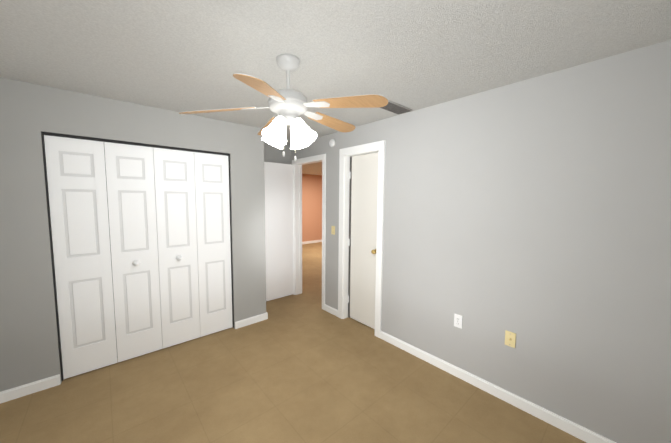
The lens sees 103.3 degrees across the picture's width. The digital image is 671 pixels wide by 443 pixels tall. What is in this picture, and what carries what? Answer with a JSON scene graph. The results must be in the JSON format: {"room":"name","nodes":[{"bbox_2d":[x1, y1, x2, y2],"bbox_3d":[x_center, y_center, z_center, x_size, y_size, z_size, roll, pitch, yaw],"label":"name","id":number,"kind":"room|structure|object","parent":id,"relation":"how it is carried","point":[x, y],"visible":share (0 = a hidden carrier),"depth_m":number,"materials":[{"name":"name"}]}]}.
{"room":"empty bedroom","nodes":[
{"label":"empty bedroom","id":0,"kind":"room"},
{"bbox_2d":[0,77,265,391],"bbox_3d":[-1.956,0.100,2.797,2.314,2.395,0.620,-4,6,-41],"label":"wall","id":1,"kind":"structure","parent":0,"point":[29,344],"depth_m":2.11,"materials":[{"name":"grey paint"}]},
{"bbox_2d":[0,374,60,403],"bbox_3d":[-2.396,1.314,2.094,0.310,0.085,0.014,-4,6,-41],"label":"baseboard","id":2,"kind":"structure","parent":1,"relation":"attached to","point":[33,387],"depth_m":2.08,"materials":[{"name":"white wood"}]},
{"bbox_2d":[41,132,233,380],"bbox_3d":[-1.747,0.285,2.614,1.439,2.037,0.104,-4,6,-41],"label":"bifold closet door","id":3,"kind":"structure","parent":1,"relation":"in","point":[167,223],"depth_m":2.50,"materials":[{"name":"white wood"}]},
{"bbox_2d":[235,313,266,328],"bbox_3d":[-1.041,1.226,3.282,0.401,0.085,0.014,-4,6,-41],"label":"baseboard","id":4,"kind":"structure","parent":1,"relation":"attached to","point":[248,321],"depth_m":3.27,"materials":[{"name":"white wood"}]},
{"bbox_2d":[264,142,289,163],"bbox_3d":[-1.916,0.057,3.322,3.070,2.395,0.120,-4,6,-41],"label":"wall","id":5,"kind":"structure","parent":0,"point":[273,154],"depth_m":4.04,"materials":[{"name":"grey paint"}]},
{"bbox_2d":[264,162,293,300],"bbox_3d":[-0.925,0.161,4.006,0.690,2.066,0.163,-4,6,-41],"label":"entry door","id":6,"kind":"structure","parent":5,"relation":"in","point":[279,233],"depth_m":4.04,"materials":[{"name":"white wood"}]},
{"bbox_2d":[0,242,585,442],"bbox_3d":[-0.066,1.213,4.654,7.490,0.100,8.390,-4,6,-41],"label":"floor","id":7,"kind":"structure","parent":0,"point":[304,367],"depth_m":2.07,"materials":[{"name":"brown carpet"}]},
{"bbox_2d":[302,240,321,243],"bbox_3d":[-1.652,0.775,8.653,4.280,0.085,0.014,-4,6,-41],"label":"baseboard","id":8,"kind":"structure","parent":7,"relation":"on","point":[315,241],"depth_m":9.35,"materials":[{"name":"white wood"}]},
{"bbox_2d":[302,174,321,241],"bbox_3d":[-0.292,0.015,3.991,0.011,2.395,1.260,-4,6,-41],"label":"wall","id":9,"kind":"structure","parent":0,"point":[311,207],"depth_m":4.03,"materials":[{"name":"brown paint"}]},
{"bbox_2d":[0,0,670,174],"bbox_3d":[-0.045,-1.273,4.447,7.490,0.100,8.390,-4,6,-41],"label":"ceiling","id":10,"kind":"structure","parent":0,"point":[194,55],"depth_m":1.48,"materials":[{"name":"white paint"}]},
{"bbox_2d":[179,54,387,160],"bbox_3d":[-0.275,-0.689,1.693,1.171,0.611,1.192,-4,6,-41],"label":"ceiling fan","id":11,"kind":"object","parent":10,"relation":"hanging from","point":[288,105],"visible":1,"depth_m":1.57,"materials":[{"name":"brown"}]},
{"bbox_2d":[379,100,412,114],"bbox_3d":[0.541,-1.044,2.444,0.360,0.014,0.160,-4,6,-41],"label":"ceiling vent","id":12,"kind":"object","parent":10,"relation":"in","point":[394,107],"visible":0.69,"depth_m":2.44,"materials":[{"name":"grey metal"}]},
{"bbox_2d":[290,40,670,442],"bbox_3d":[0.747,0.130,2.713,0.120,2.395,4.560,-4,6,-41],"label":"wall","id":13,"kind":"structure","parent":0,"point":[534,214],"depth_m":1.83,"materials":[{"name":"grey paint"}]},
{"bbox_2d":[292,154,325,309],"bbox_3d":[-0.363,0.137,3.979,0.152,2.152,0.824,-4,6,-41],"label":"trim","id":14,"kind":"structure","parent":13,"relation":"attached to","point":[297,164],"depth_m":4.17,"materials":[{"name":"white wood"}]},
{"bbox_2d":[324,304,337,316],"bbox_3d":[-0.056,1.208,3.606,0.014,0.085,0.284,-4,6,-41],"label":"baseboard","id":15,"kind":"structure","parent":13,"relation":"attached to","point":[327,308],"depth_m":3.60,"materials":[{"name":"white wood"}]},
{"bbox_2d":[329,139,334,146],"bbox_3d":[-0.046,-1.012,3.420,0.030,0.100,0.100,-4,6,-41],"label":"smoke detector","id":16,"kind":"object","parent":13,"relation":"attached to","point":[331,142],"visible":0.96,"depth_m":3.40,"materials":[{"name":"white plastic"}]},
{"bbox_2d":[331,226,334,234],"bbox_3d":[-0.035,0.116,3.499,0.018,0.114,0.070,-4,6,-41],"label":"switch plate","id":17,"kind":"object","parent":13,"relation":"attached to","point":[333,230],"visible":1,"depth_m":3.50,"materials":[{"name":"yellow plastic"}]},
{"bbox_2d":[338,140,384,337],"bbox_3d":[0.328,0.198,3.191,0.145,2.172,0.704,-4,6,-41],"label":"door frame","id":18,"kind":"structure","parent":13,"relation":"attached to","point":[345,154],"depth_m":3.28,"materials":[{"name":"white wood"}]},
{"bbox_2d":[348,152,377,328],"bbox_3d":[0.334,0.239,3.201,0.099,2.066,0.520,-4,6,-41],"label":"door","id":19,"kind":"structure","parent":13,"relation":"in","point":[363,192],"depth_m":3.22,"materials":[{"name":"white wood"}]},
{"bbox_2d":[454,314,462,328],"bbox_3d":[1.066,0.866,2.307,0.008,0.114,0.070,-4,6,-41],"label":"electrical outlet","id":20,"kind":"object","parent":13,"relation":"attached to","point":[457,320],"visible":1,"depth_m":2.30,"materials":[{"name":"white plastic"}]},
{"bbox_2d":[380,331,615,442],"bbox_3d":[1.300,1.347,2.071,0.014,0.085,2.407,-4,6,-41],"label":"baseboard","id":21,"kind":"structure","parent":13,"relation":"attached to","point":[584,434],"depth_m":2.04,"materials":[{"name":"white wood"}]},
{"bbox_2d":[505,330,515,347],"bbox_3d":[1.323,0.893,2.011,0.014,0.114,0.070,-4,6,-41],"label":"jack","id":22,"kind":"object","parent":13,"relation":"attached to","point":[510,339],"visible":1,"depth_m":2.01,"materials":[{"name":"yellow plastic"}]}
]}

